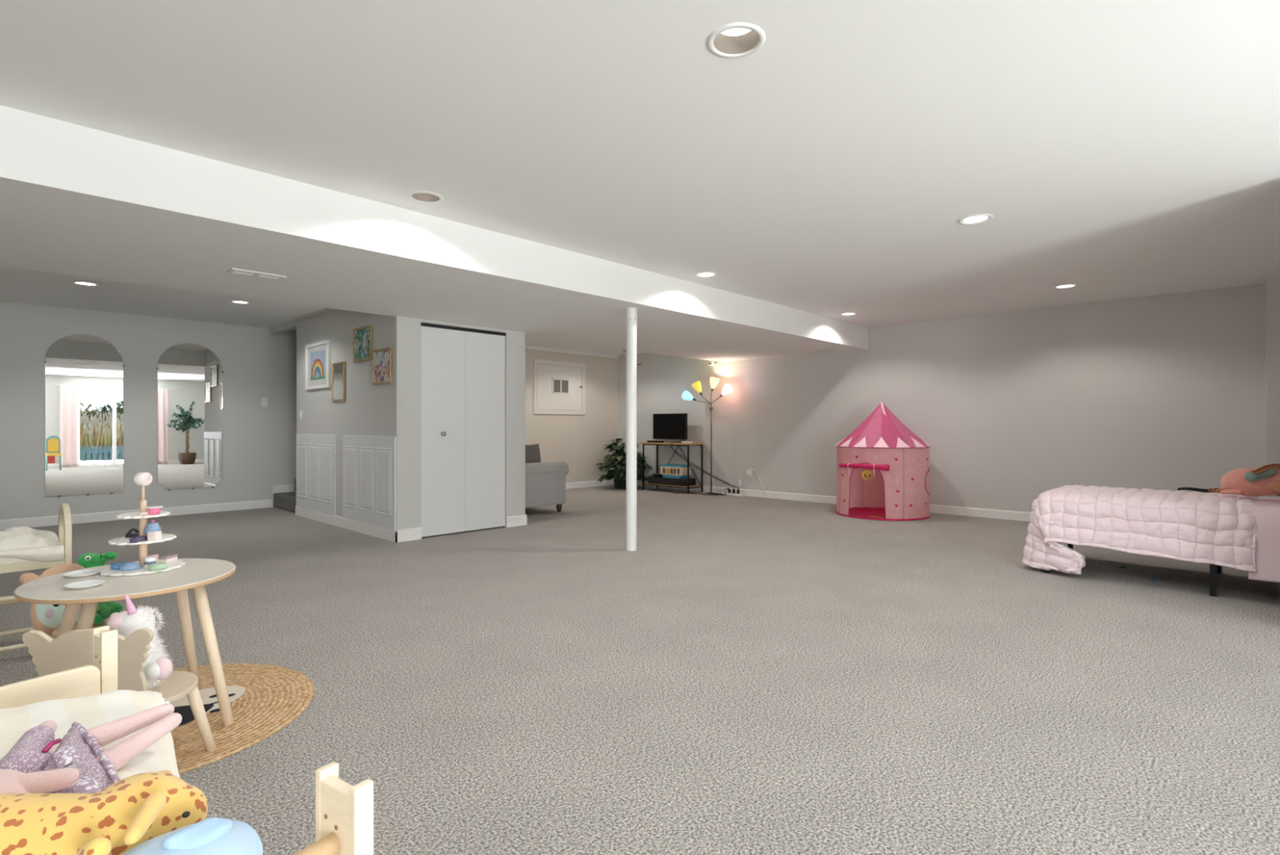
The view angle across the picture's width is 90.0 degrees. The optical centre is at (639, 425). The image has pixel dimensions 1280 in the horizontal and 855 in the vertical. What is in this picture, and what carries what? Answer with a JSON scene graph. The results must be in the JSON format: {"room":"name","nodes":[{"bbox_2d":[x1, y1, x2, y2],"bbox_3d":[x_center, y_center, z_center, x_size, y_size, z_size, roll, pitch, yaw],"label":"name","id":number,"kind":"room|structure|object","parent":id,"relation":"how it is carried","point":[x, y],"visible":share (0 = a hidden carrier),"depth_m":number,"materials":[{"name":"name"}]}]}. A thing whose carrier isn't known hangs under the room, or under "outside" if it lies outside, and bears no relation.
{"room":"children's room","nodes":[
{"label":"children's room","id":0,"kind":"room"},
{"bbox_2d":[0,301,296,519],"bbox_3d":[-5.516,-0.350,8.227,0.150,2.900,6.950,0,0,44],"label":"wall","id":1,"kind":"structure","parent":0,"point":[260,442],"depth_m":7.67,"materials":[{"name":"grey paint"}]},
{"bbox_2d":[43,333,124,497],"bbox_3d":[-6.307,-0.125,7.282,0.014,1.834,0.700,0,0,44],"label":"wall mirror","id":2,"kind":"object","parent":1,"relation":"attached to","point":[84,373],"visible":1,"depth_m":7.26,"materials":[{"name":"clear glass"}]},
{"bbox_2d":[0,498,272,529],"bbox_3d":[-6.367,1.048,7.221,0.014,0.105,4.020,0,0,44],"label":"baseboard","id":3,"kind":"structure","parent":1,"relation":"attached to","point":[197,508],"depth_m":7.48,"materials":[{"name":"white paint"}]},
{"bbox_2d":[155,342,223,490],"bbox_3d":[-5.613,-0.120,8.002,0.014,1.824,0.701,0,0,44],"label":"wall mirror","id":4,"kind":"object","parent":1,"relation":"attached to","point":[190,375],"visible":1,"depth_m":7.99,"materials":[{"name":"clear glass"}]},
{"bbox_2d":[261,397,267,406],"bbox_3d":[-5.048,-0.319,8.600,0.012,0.118,0.075,0,0,44],"label":"light switch","id":5,"kind":"object","parent":1,"relation":"attached to","point":[264,400],"visible":1,"depth_m":8.60,"materials":[{"name":"white paint"}]},
{"bbox_2d":[272,484,294,493],"bbox_3d":[-4.047,0.860,9.638,0.020,0.100,2.680,0,0,44],"label":"trim","id":6,"kind":"structure","parent":1,"relation":"attached to","point":[291,487],"depth_m":8.76,"materials":[{"name":"white paint"}]},
{"bbox_2d":[0,266,325,328],"bbox_3d":[-5.033,-1.455,5.950,3.700,0.270,4.030,0,0,44],"label":"ceiling","id":7,"kind":"structure","parent":0,"point":[20,286],"depth_m":6.76,"materials":[{"name":"white paint"}]},
{"bbox_2d":[71,280,99,286],"bbox_3d":[-5.142,-1.317,5.937,0.204,0.007,0.204,0,0,44],"label":"recessed light","id":8,"kind":"object","parent":7,"relation":"in","point":[86,283],"visible":1,"depth_m":5.93,"materials":[{"name":"white"}]},
{"bbox_2d":[229,300,251,304],"bbox_3d":[-4.263,-1.317,6.826,0.204,0.007,0.204,0,0,44],"label":"recessed light","id":9,"kind":"object","parent":7,"relation":"in","point":[234,301],"visible":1,"depth_m":6.82,"materials":[{"name":"white"}]},
{"bbox_2d":[269,309,524,529],"bbox_3d":[-2.680,-0.350,8.370,3.750,2.900,2.820,0,0,44],"label":"wall","id":10,"kind":"structure","parent":0,"point":[393,408],"depth_m":6.76,"materials":[{"name":"grey paint"}]},
{"bbox_2d":[299,409,302,419],"bbox_3d":[-4.144,-0.135,7.811,0.075,0.118,0.012,0,0,44],"label":"light switch","id":11,"kind":"object","parent":10,"relation":"attached to","point":[300,411],"visible":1,"depth_m":7.80,"materials":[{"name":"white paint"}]},
{"bbox_2d":[293,307,335,321],"bbox_3d":[-3.312,-1.305,7.002,2.630,0.030,0.030,0,0,44],"label":"trim","id":12,"kind":"structure","parent":10,"relation":"attached to","point":[326,309],"depth_m":7.48,"materials":[{"name":"grey paint"}]},
{"bbox_2d":[296,433,336,515],"bbox_3d":[-3.799,0.542,7.472,1.216,0.885,0.025,0,0,44],"label":"wainscot panel","id":13,"kind":"object","parent":10,"relation":"attached to","point":[316,454],"visible":1,"depth_m":7.40,"materials":[{"name":"white paint"}]},
{"bbox_2d":[305,339,330,389],"bbox_3d":[-3.732,-0.696,7.402,0.708,0.531,0.030,0,0,44],"label":"framed picture","id":14,"kind":"object","parent":10,"relation":"attached to","point":[317,355],"visible":1,"depth_m":7.38,"materials":[{"name":"white wood"}]},
{"bbox_2d":[307,343,326,386],"bbox_3d":[-3.726,-0.696,7.408,0.648,0.471,0.010,0,0,44],"label":"artwork","id":15,"kind":"object","parent":14,"relation":"attached to","point":[317,353],"depth_m":7.41,"materials":[{"name":"multicoloured paper"}]},
{"bbox_2d":[332,361,345,401],"bbox_3d":[-3.289,-0.480,6.986,0.326,0.424,0.020,0,0,44],"label":"framed mirror","id":16,"kind":"object","parent":10,"relation":"attached to","point":[338,368],"visible":1,"depth_m":6.97,"materials":[{"name":"gold metal"}]},
{"bbox_2d":[295,505,397,542],"bbox_3d":[-3.276,1.042,6.978,2.714,0.115,0.014,0,0,44],"label":"baseboard","id":17,"kind":"structure","parent":10,"relation":"attached to","point":[388,534],"depth_m":6.79,"materials":[{"name":"white paint"}]},
{"bbox_2d":[353,324,372,362],"bbox_3d":[-2.841,-0.837,6.557,0.421,0.353,0.020,0,0,44],"label":"framed picture","id":18,"kind":"object","parent":10,"relation":"attached to","point":[362,335],"visible":1,"depth_m":6.55,"materials":[{"name":"green paper"}]},
{"bbox_2d":[355,327,369,359],"bbox_3d":[-2.839,-0.837,6.559,0.381,0.313,0.010,0,0,44],"label":"artwork","id":19,"kind":"object","parent":18,"relation":"attached to","point":[362,334],"depth_m":6.55},
{"bbox_2d":[342,435,395,529],"bbox_3d":[-2.760,0.542,6.477,1.227,0.885,0.025,0,0,44],"label":"wainscot panel","id":20,"kind":"object","parent":10,"relation":"attached to","point":[369,462],"visible":1,"depth_m":6.41,"materials":[{"name":"white paint"}]},
{"bbox_2d":[372,346,391,384],"bbox_3d":[-2.519,-0.580,6.247,0.400,0.340,0.020,0,0,44],"label":"framed picture","id":21,"kind":"object","parent":10,"relation":"attached to","point":[381,358],"visible":1,"depth_m":6.24,"materials":[{"name":"multicoloured paper"}]},
{"bbox_2d":[395,527,421,542],"bbox_3d":[-2.217,1.042,6.132,0.014,0.115,0.257,0,0,44],"label":"baseboard","id":22,"kind":"structure","parent":10,"relation":"attached to","point":[409,534],"depth_m":6.12,"materials":[{"name":"white paint"}]},
{"bbox_2d":[421,322,506,537],"bbox_3d":[-1.803,0.045,6.597,0.088,2.109,0.987,0,0,44],"label":"closet door","id":23,"kind":"structure","parent":10,"relation":"in","point":[463,370],"depth_m":6.58,"materials":[{"name":"white paint"}]},
{"bbox_2d":[506,514,527,527],"bbox_3d":[-1.354,1.042,7.033,0.014,0.115,0.264,0,0,44],"label":"baseboard","id":24,"kind":"structure","parent":10,"relation":"attached to","point":[517,520],"depth_m":7.03,"materials":[{"name":"white paint"}]},
{"bbox_2d":[0,105,867,361],"bbox_3d":[-1.117,-1.315,6.076,2.460,0.550,9.630,0,0,44],"label":"ceiling beam","id":25,"kind":"structure","parent":0,"point":[76,200],"depth_m":4.08,"materials":[{"name":"white paint"}]},
{"bbox_2d":[226,267,286,279],"bbox_3d":[-2.619,-1.036,4.378,0.130,0.008,0.330,0,0,44],"label":"ceiling vent","id":26,"kind":"object","parent":25,"relation":"attached to","point":[233,270],"visible":1,"depth_m":4.36,"materials":[{"name":"white metal"}]},
{"bbox_2d":[524,348,617,482],"bbox_3d":[-1.911,-0.250,10.617,0.150,2.700,4.170,0,0,44],"label":"wall","id":27,"kind":"structure","parent":0,"point":[578,441],"depth_m":11.43,"materials":[{"name":"beige paint"}]},
{"bbox_2d":[533,359,585,414],"bbox_3d":[-1.359,-0.655,11.034,0.069,0.914,1.134,0,0,44],"label":"access hatch","id":28,"kind":"object","parent":27,"relation":"attached to","point":[560,387],"visible":1,"depth_m":11.01,"materials":[{"name":"white paint"}]},
{"bbox_2d":[553,379,568,392],"bbox_3d":[-1.368,-0.684,11.053,0.002,0.234,0.345,0,0,44],"label":"grille","id":29,"kind":"object","parent":28,"relation":"attached to","point":[559,385],"depth_m":11.04,"materials":[{"name":"grey metal"}]},
{"bbox_2d":[524,345,618,358],"bbox_3d":[-1.846,-1.295,10.555,0.030,0.050,4.170,0,0,44],"label":"trim","id":30,"kind":"structure","parent":27,"relation":"attached to","point":[526,346],"depth_m":11.20,"materials":[{"name":"white paint"}]},
{"bbox_2d":[565,479,613,488],"bbox_3d":[-1.852,1.048,10.561,0.014,0.105,4.170,0,0,44],"label":"baseboard","id":31,"kind":"structure","parent":27,"relation":"attached to","point":[587,483],"depth_m":11.51,"materials":[{"name":"white paint"}]},
{"bbox_2d":[524,337,643,355],"bbox_3d":[-1.004,-1.455,9.714,2.410,0.270,4.220,0,0,44],"label":"ceiling","id":32,"kind":"structure","parent":0,"point":[531,342],"depth_m":10.77,"materials":[{"name":"white paint"}]},
{"bbox_2d":[0,484,1279,854],"bbox_3d":[0.280,1.160,4.738,13.450,0.120,10.030,0,0,44],"label":"floor","id":33,"kind":"structure","parent":0,"point":[759,675],"depth_m":2.76,"materials":[{"name":"grey carpet"}]},
{"bbox_2d":[0,503,71,652],"bbox_3d":[-3.093,0.745,2.987,0.340,0.710,0.635,0,0,44],"label":"bed","id":34,"kind":"object","parent":33,"relation":"on","point":[64,522],"visible":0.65,"depth_m":3.08,"materials":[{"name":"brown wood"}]},
{"bbox_2d":[0,525,61,564],"bbox_3d":[-3.084,0.571,2.979,0.324,0.159,0.587,0,0,44],"label":"blanket","id":35,"kind":"object","parent":34,"relation":"on","point":[20,537],"visible":0.52,"depth_m":3.04,"materials":[{"name":"white fabric"}]},
{"bbox_2d":[0,544,64,561],"bbox_3d":[-2.960,0.608,2.860,0.047,0.075,0.576,0,0,44],"label":"folded hem","id":36,"kind":"object","parent":34,"relation":"hanging from","point":[54,553],"visible":1,"depth_m":3.00,"materials":[{"name":"white fabric"}]},
{"bbox_2d":[0,625,373,854],"bbox_3d":[-0.814,0.746,0.816,0.884,0.708,0.485,0,0,33],"label":"bed","id":37,"kind":"object","parent":33,"relation":"on","point":[344,811],"visible":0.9,"depth_m":0.79,"materials":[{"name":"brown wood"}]},
{"bbox_2d":[0,688,180,779],"bbox_3d":[-0.827,0.605,0.738,0.792,0.415,0.529,0,0,44],"label":"bedding","id":38,"kind":"object","parent":37,"relation":"on","point":[94,710],"visible":0.36,"depth_m":0.89,"materials":[{"name":"fabric"}]},
{"bbox_2d":[0,702,182,792],"bbox_3d":[-0.657,0.380,0.732,0.165,0.068,0.290,0,0,-18],"label":"doll","id":39,"kind":"object","parent":38,"relation":"on","point":[79,763],"visible":0.73,"depth_m":0.73,"materials":[{"name":"pink"}]},
{"bbox_2d":[0,769,208,854],"bbox_3d":[-0.511,0.361,0.582,0.232,0.083,0.163,0,0,5],"label":"plush","id":40,"kind":"object","parent":38,"relation":"on","point":[135,809],"visible":0.92,"depth_m":0.55,"materials":[{"name":"yellow fabric"}]},
{"bbox_2d":[122,816,262,854],"bbox_3d":[-0.377,0.371,0.526,0.101,0.079,0.125,0,0,44],"label":"plush","id":41,"kind":"object","parent":37,"relation":"on","point":[215,835],"visible":1,"depth_m":0.53,"materials":[{"name":"blue fabric"}]},
{"bbox_2d":[169,662,314,773],"bbox_3d":[-1.840,1.096,2.409,1.096,0.008,1.096,0,0,44],"label":"jute rug","id":42,"kind":"object","parent":33,"relation":"on","point":[264,699],"visible":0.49,"depth_m":2.47,"materials":[{"name":"beige wicker"}]},
{"bbox_2d":[19,563,160,648],"bbox_3d":[-2.259,0.839,2.685,0.357,0.517,0.352,0,0,-1],"label":"chair","id":43,"kind":"object","parent":42,"relation":"on","point":[46,618],"visible":0.26,"depth_m":2.60,"materials":[{"name":"beige"}]},
{"bbox_2d":[76,551,123,624],"bbox_3d":[-2.246,0.681,2.661,0.296,0.296,0.122,0,0,44],"label":"plush","id":44,"kind":"object","parent":43,"relation":"on","point":[104,610],"visible":0.45,"depth_m":2.68,"materials":[{"name":"green fabric"}]},
{"bbox_2d":[22,627,216,751],"bbox_3d":[-1.585,0.839,1.998,0.352,0.517,0.357,0,0,-3],"label":"chair","id":45,"kind":"object","parent":42,"relation":"on","point":[72,649],"visible":0.47,"depth_m":1.83,"materials":[{"name":"beige wood"}]},
{"bbox_2d":[106,594,173,690],"bbox_3d":[-1.547,0.684,1.980,0.176,0.316,0.257,0,0,-33],"label":"plush","id":46,"kind":"object","parent":45,"relation":"on","point":[158,667],"visible":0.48,"depth_m":1.99,"materials":[{"name":"white fur"}]},
{"bbox_2d":[13,558,235,726],"bbox_3d":[-1.856,0.824,2.349,0.630,0.548,0.630,0,0,44],"label":"table","id":47,"kind":"object","parent":42,"relation":"on","point":[196,573],"visible":0.71,"depth_m":2.33,"materials":[{"name":"beige laminate"}]},
{"bbox_2d":[62,568,101,577],"bbox_3d":[-2.051,0.544,2.353,0.108,0.012,0.108,0,0,44],"label":"plate","id":48,"kind":"object","parent":47,"relation":"on","point":[86,572],"visible":1,"depth_m":2.36,"materials":[{"name":"white ceramic"}]},
{"bbox_2d":[63,579,105,589],"bbox_3d":[-1.900,0.544,2.189,0.108,0.012,0.108,0,0,44],"label":"plate","id":49,"kind":"object","parent":47,"relation":"on","point":[87,583],"visible":1,"depth_m":2.19,"materials":[{"name":"white ceramic"}]},
{"bbox_2d":[98,471,185,576],"bbox_3d":[-1.913,0.364,2.464,0.264,0.370,0.259,0,0,44],"label":"cake stand","id":50,"kind":"object","parent":47,"relation":"on","point":[142,479],"visible":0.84,"depth_m":2.45,"materials":[{"name":"white"}]},
{"bbox_2d":[110,561,128,568],"bbox_3d":[-1.969,0.529,2.425,0.036,0.021,0.057,0,0,27],"label":"candy","id":51,"kind":"object","parent":50,"relation":"on","point":[113,566],"visible":0.62,"depth_m":2.40,"materials":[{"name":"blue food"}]},
{"bbox_2d":[119,561,142,570],"bbox_3d":[-1.919,0.526,2.411,0.068,0.026,0.068,0,0,44],"label":"macaron","id":52,"kind":"object","parent":50,"relation":"on","point":[130,566],"visible":1,"depth_m":2.39,"materials":[{"name":"blue food"}]},
{"bbox_2d":[124,528,139,537],"bbox_3d":[-1.976,0.415,2.494,0.046,0.032,0.046,0,0,43],"label":"roll","id":53,"kind":"object","parent":50,"relation":"on","point":[128,534],"visible":0.96,"depth_m":2.48,"materials":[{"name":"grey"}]},
{"bbox_2d":[129,535,146,542],"bbox_3d":[-1.874,0.423,2.391,0.026,0.017,0.068,0,0,-11],"label":"bar","id":54,"kind":"object","parent":50,"relation":"on","point":[140,538],"visible":1,"depth_m":2.37,"materials":[{"name":"purple plastic"}]},
{"bbox_2d":[144,555,155,568],"bbox_3d":[-1.866,0.520,2.438,0.036,0.039,0.036,0,0,44],"label":"cake","id":55,"kind":"object","parent":50,"relation":"on","point":[148,560],"visible":0.83,"depth_m":2.42,"materials":[{"name":"white plastic"}]},
{"bbox_2d":[143,519,161,538],"bbox_3d":[-1.859,0.394,2.441,0.055,0.073,0.055,0,0,44],"label":"cupcake","id":56,"kind":"object","parent":50,"relation":"on","point":[152,526],"visible":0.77,"depth_m":2.42,"materials":[{"name":"blue plastic"}]},
{"bbox_2d":[146,554,158,559],"bbox_3d":[-1.959,0.529,2.565,0.020,0.020,0.056,0,0,1],"label":"toy wafer","id":57,"kind":"object","parent":50,"relation":"on","point":[155,555],"visible":0.39,"depth_m":2.58,"materials":[{"name":"pink"}]},
{"bbox_2d":[145,505,162,515],"bbox_3d":[-1.855,0.323,2.443,0.053,0.029,0.053,0,0,44],"label":"cup","id":58,"kind":"object","parent":50,"relation":"on","point":[156,509],"visible":1,"depth_m":2.43,"materials":[{"name":"pink"}]},
{"bbox_2d":[147,530,161,540],"bbox_3d":[-1.839,0.415,2.426,0.031,0.031,0.031,0,0,1],"label":"cube","id":59,"kind":"object","parent":50,"relation":"on","point":[152,535],"visible":1,"depth_m":2.41,"materials":[{"name":"white plastic"}]},
{"bbox_2d":[147,562,167,570],"bbox_3d":[-1.817,0.529,2.409,0.060,0.021,0.060,0,0,44],"label":"macaron","id":60,"kind":"object","parent":50,"relation":"on","point":[159,566],"visible":1,"depth_m":2.39,"materials":[{"name":"green food"}]},
{"bbox_2d":[160,554,177,562],"bbox_3d":[-1.877,0.528,2.552,0.024,0.022,0.060,0,0,1],"label":"toy eclair","id":61,"kind":"object","parent":50,"relation":"on","point":[170,557],"visible":0.99,"depth_m":2.54,"materials":[{"name":"white"}]},
{"bbox_2d":[273,477,296,512],"bbox_3d":[-3.637,0.435,9.314,1.020,1.330,2.780,0,0,44],"label":"stairs","id":62,"kind":"structure","parent":33,"relation":"on","point":[284,500],"depth_m":8.40,"materials":[{"name":"carpet"}]},
{"bbox_2d":[524,461,568,511],"bbox_3d":[-1.955,0.700,8.541,1.976,0.800,0.990,0,0,44],"label":"sofa","id":63,"kind":"object","parent":33,"relation":"on","point":[544,482],"visible":0.27,"depth_m":7.95,"materials":[{"name":"grey fabric"}]},
{"bbox_2d":[524,443,541,462],"bbox_3d":[-1.412,0.435,8.096,0.156,0.414,0.423,0,0,37],"label":"throw cushion","id":64,"kind":"object","parent":63,"relation":"on","point":[532,454],"visible":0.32,"depth_m":8.09,"materials":[{"name":"grey fabric"}]},
{"bbox_2d":[595,432,653,488],"bbox_3d":[-0.313,0.607,11.280,0.957,0.986,1.052,0,0,-36],"label":"potted plant","id":65,"kind":"object","parent":33,"relation":"on","point":[615,465],"visible":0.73,"depth_m":11.09,"materials":[{"name":"green plant"}]},
{"bbox_2d":[625,307,637,551],"bbox_3d":[-0.074,0.030,5.673,0.107,2.140,0.102,0,0,44],"label":"support post","id":66,"kind":"object","parent":33,"relation":"on","point":[631,313],"visible":1,"depth_m":5.63,"materials":[{"name":"white metal"}]},
{"bbox_2d":[640,441,705,493],"bbox_3d":[0.542,0.693,10.844,1.130,0.815,0.390,0,0,44],"label":"console table","id":67,"kind":"object","parent":33,"relation":"on","point":[664,443],"visible":0.82,"depth_m":10.65,"materials":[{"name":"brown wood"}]},
{"bbox_2d":[647,440,663,442],"bbox_3d":[0.262,0.267,10.913,0.320,0.035,0.080,0,0,44],"label":"box","id":68,"kind":"object","parent":67,"relation":"on","point":[648,441],"visible":0.96,"depth_m":10.90,"materials":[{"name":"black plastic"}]},
{"bbox_2d":[653,413,687,442],"bbox_3d":[0.505,0.037,10.892,0.750,0.494,0.197,0,0,44],"label":"television","id":69,"kind":"object","parent":67,"relation":"on","point":[666,425],"visible":0.92,"depth_m":10.86,"materials":[{"name":"black plastic"}]},
{"bbox_2d":[648,475,695,485],"bbox_3d":[0.534,0.927,10.821,0.800,0.115,0.312,0,0,44],"label":"recorder","id":70,"kind":"object","parent":67,"relation":"on","point":[656,480],"visible":0.88,"depth_m":10.64,"materials":[{"name":"black plastic"}]},
{"bbox_2d":[653,473,662,476],"bbox_3d":[0.309,0.846,10.991,0.140,0.045,0.120,0,0,44],"label":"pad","id":71,"kind":"object","parent":70,"relation":"on","point":[654,474],"visible":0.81,"depth_m":10.96,"materials":[{"name":"black plastic"}]},
{"bbox_2d":[660,463,691,478],"bbox_3d":[0.600,0.761,10.774,0.470,0.215,0.254,0,0,44],"label":"carton","id":72,"kind":"object","parent":70,"relation":"on","point":[668,470],"visible":0.94,"depth_m":10.66,"materials":[{"name":"beige"}]},
{"bbox_2d":[662,466,679,474],"bbox_3d":[0.520,0.754,10.675,0.389,0.120,0.001,0,0,44],"label":"print","id":73,"kind":"object","parent":72,"relation":"attached to","point":[664,468],"depth_m":10.67},
{"bbox_2d":[644,482,701,487],"bbox_3d":[0.543,0.992,10.845,0.980,0.014,0.335,0,0,44],"label":"shelf","id":74,"kind":"object","parent":67,"relation":"attached to","point":[645,483],"depth_m":10.61,"materials":[{"name":"brown wood"}]},
{"bbox_2d":[682,440,693,443],"bbox_3d":[0.779,0.270,10.498,0.160,0.030,0.100,0,0,44],"label":"modem","id":75,"kind":"object","parent":67,"relation":"on","point":[684,442],"visible":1,"depth_m":10.46,"materials":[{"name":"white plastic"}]},
{"bbox_2d":[670,445,734,487],"bbox_3d":[1.011,0.666,10.446,1.169,0.660,0.068,0,0,32],"label":"power cable","id":76,"kind":"object","parent":67,"relation":"hanging from","point":[670,446],"visible":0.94,"depth_m":10.47,"materials":[{"name":"black plastic"}]},
{"bbox_2d":[702,444,715,491],"bbox_3d":[1.149,0.691,10.500,0.049,0.784,0.341,0,0,-30],"label":"power cable","id":77,"kind":"object","parent":67,"relation":"hanging from","point":[703,444],"visible":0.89,"depth_m":10.55,"materials":[{"name":"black plastic"}]},
{"bbox_2d":[645,488,702,493],"bbox_3d":[0.536,1.089,10.537,1.192,0.014,0.132,0,0,38],"label":"power cable","id":78,"kind":"object","parent":33,"relation":"on","point":[646,489],"visible":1,"depth_m":10.43,"materials":[{"name":"black plastic"}]},
{"bbox_2d":[681,377,732,495],"bbox_3d":[1.089,0.158,10.282,0.943,1.884,0.313,0,0,44],"label":"floor lamp","id":79,"kind":"object","parent":33,"relation":"on","point":[726,388],"visible":0.98,"depth_m":10.26,"materials":[{"name":"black metal"}]},
{"bbox_2d":[707,488,728,495],"bbox_3d":[1.233,1.043,10.182,0.282,0.108,0.260,0,0,44],"label":"power cable","id":80,"kind":"object","parent":33,"relation":"on","point":[715,493],"visible":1,"depth_m":10.13,"materials":[{"name":"black plastic"}]},
{"bbox_2d":[719,486,744,496],"bbox_3d":[1.454,1.040,10.142,0.440,0.120,0.060,0,0,44],"label":"power strip","id":81,"kind":"object","parent":33,"relation":"on","point":[729,493],"visible":0.99,"depth_m":10.11,"materials":[{"name":"white plastic"}]},
{"bbox_2d":[671,441,738,488],"bbox_3d":[1.042,0.629,10.305,1.139,0.738,0.232,0,0,36],"label":"power cable","id":82,"kind":"object","parent":81,"relation":"attached to","point":[673,442],"visible":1,"depth_m":10.39,"materials":[{"name":"black plastic"}]},
{"bbox_2d":[835,401,930,520],"bbox_3d":[3.000,0.400,7.963,1.146,1.400,1.115,0,0,-37],"label":"tent","id":83,"kind":"object","parent":33,"relation":"on","point":[898,489],"visible":0.99,"depth_m":7.61,"materials":[{"name":"pink fabric"}]},
{"bbox_2d":[862,470,871,479],"bbox_3d":[2.686,0.547,7.573,0.112,0.176,0.012,0,0,21],"label":"badge","id":84,"kind":"object","parent":83,"relation":"hanging from","point":[866,474],"visible":0.95,"depth_m":7.57,"materials":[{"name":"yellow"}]},
{"bbox_2d":[1044,543,1222,596],"bbox_3d":[4.087,0.940,4.393,2.095,0.320,0.920,0,0,44],"label":"frame","id":85,"kind":"object","parent":33,"relation":"on","point":[1214,569],"visible":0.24,"depth_m":4.13,"materials":[{"name":"black metal"}]},
{"bbox_3d":[4.086,0.670,4.395,2.080,0.210,0.910,0,0,44],"label":"mattress","id":86,"kind":"object","parent":85,"relation":"on","visible":0},
{"bbox_2d":[1022,484,1257,574],"bbox_3d":[3.679,0.783,4.763,1.336,0.600,1.111,0,0,44],"label":"comforter","id":87,"kind":"object","parent":86,"relation":"on","point":[1215,528],"visible":0.99,"depth_m":4.39,"materials":[{"name":"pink fabric"}]},
{"bbox_2d":[1248,497,1279,582],"bbox_3d":[4.481,0.725,4.006,0.972,0.454,1.046,0,0,44],"label":"cover","id":88,"kind":"object","parent":86,"relation":"on","point":[1267,513],"visible":0.89,"depth_m":3.94,"materials":[{"name":"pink fabric"}]},
{"bbox_2d":[1177,487,1279,496],"bbox_3d":[4.434,0.470,4.656,0.091,0.062,0.802,0,0,-44],"label":"cloth","id":89,"kind":"object","parent":88,"relation":"on","point":[1202,490],"visible":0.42,"depth_m":4.85,"materials":[{"name":"black"}]},
{"bbox_2d":[1208,462,1279,496],"bbox_3d":[4.140,0.359,4.309,0.474,0.235,0.253,0,0,44],"label":"stuffed toy","id":90,"kind":"object","parent":88,"relation":"on","point":[1249,482],"visible":0.96,"depth_m":4.28,"materials":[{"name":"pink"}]},
{"bbox_2d":[1266,480,1279,494],"bbox_3d":[4.136,0.395,4.042,0.260,0.110,0.120,0,0,44],"label":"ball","id":91,"kind":"object","parent":88,"relation":"on","point":[1273,486],"visible":1,"depth_m":4.08,"materials":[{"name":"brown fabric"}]},
{"bbox_2d":[0,0,1279,327],"bbox_3d":[2.436,-1.465,2.673,7.380,0.250,9.630,0,0,44],"label":"ceiling","id":92,"kind":"structure","parent":0,"point":[1114,149],"depth_m":2.78,"materials":[{"name":"white paint"}]},
{"bbox_2d":[407,191,444,204],"bbox_3d":[-1.255,-1.366,3.750,0.204,0.064,0.204,0,0,44],"label":"recessed light","id":93,"kind":"object","parent":92,"relation":"in","point":[424,197],"visible":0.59,"depth_m":3.80,"materials":[{"name":"white"}]},
{"bbox_2d":[694,271,717,277],"bbox_3d":[0.586,-1.337,5.671,0.204,0.007,0.204,0,0,44],"label":"recessed light","id":94,"kind":"object","parent":92,"relation":"in","point":[702,274],"visible":1,"depth_m":5.66,"materials":[{"name":"white"}]},
{"bbox_2d":[706,22,765,58],"bbox_3d":[0.334,-1.366,2.228,0.204,0.064,0.204,0,0,44],"label":"recessed light","id":95,"kind":"object","parent":92,"relation":"in","point":[740,40],"visible":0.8,"depth_m":2.28,"materials":[{"name":"white metal"}]},
{"bbox_2d":[840,312,857,315],"bbox_3d":[2.495,-1.337,7.664,0.204,0.007,0.204,0,0,44],"label":"recessed light","id":96,"kind":"object","parent":92,"relation":"in","point":[842,313],"visible":1,"depth_m":7.65,"materials":[{"name":"white plastic"}]},
{"bbox_2d":[958,213,993,224],"bbox_3d":[2.174,-1.337,4.149,0.204,0.007,0.204,0,0,44],"label":"recessed light","id":97,"kind":"object","parent":92,"relation":"in","point":[979,218],"visible":1,"depth_m":4.14,"materials":[{"name":"white"}]},
{"bbox_2d":[1053,284,1078,288],"bbox_3d":[4.083,-1.337,6.142,0.204,0.007,0.204,0,0,44],"label":"recessed light","id":98,"kind":"object","parent":92,"relation":"in","point":[1064,286],"visible":1,"depth_m":6.14,"materials":[{"name":"white"}]},
{"bbox_2d":[617,283,1265,511],"bbox_3d":[3.067,-0.250,8.839,9.800,2.700,0.150,0,0,44],"label":"wall","id":99,"kind":"structure","parent":0,"point":[1162,392],"depth_m":7.49,"materials":[{"name":"grey paint"}]},
{"bbox_2d":[708,361,718,366],"bbox_3d":[1.192,-1.010,10.444,0.150,0.070,0.081,0,0,-31],"label":"security camera","id":100,"kind":"object","parent":99,"relation":"attached to","point":[710,363],"visible":1,"depth_m":10.41,"materials":[{"name":"white plastic"}]},
{"bbox_2d":[746,468,752,476],"bbox_3d":[1.714,0.730,9.994,0.100,0.120,0.055,0,0,44],"label":"plug adapter","id":101,"kind":"object","parent":99,"relation":"attached to","point":[748,472],"visible":1,"depth_m":9.98,"materials":[{"name":"white plastic"}]},
{"bbox_2d":[750,469,768,497],"bbox_3d":[1.844,0.886,9.855,0.326,0.423,0.027,0,0,38],"label":"power cable","id":102,"kind":"object","parent":99,"relation":"attached to","point":[752,469],"visible":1,"depth_m":9.84,"materials":[{"name":"white plastic"}]},
{"bbox_2d":[636,480,1031,521],"bbox_3d":[2.734,1.048,9.045,8.735,0.105,0.014,0,0,44],"label":"baseboard","id":103,"kind":"structure","parent":99,"relation":"attached to","point":[939,508],"depth_m":9.07,"materials":[{"name":"white paint"}]},
{"bbox_2d":[1265,272,1279,497],"bbox_3d":[6.112,-0.120,5.452,1.115,2.440,0.530,0,0,44],"label":"wall pier","id":104,"kind":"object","parent":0,"point":[1272,284],"visible":0.6,"depth_m":5.62,"materials":[{"name":"grey paint"}]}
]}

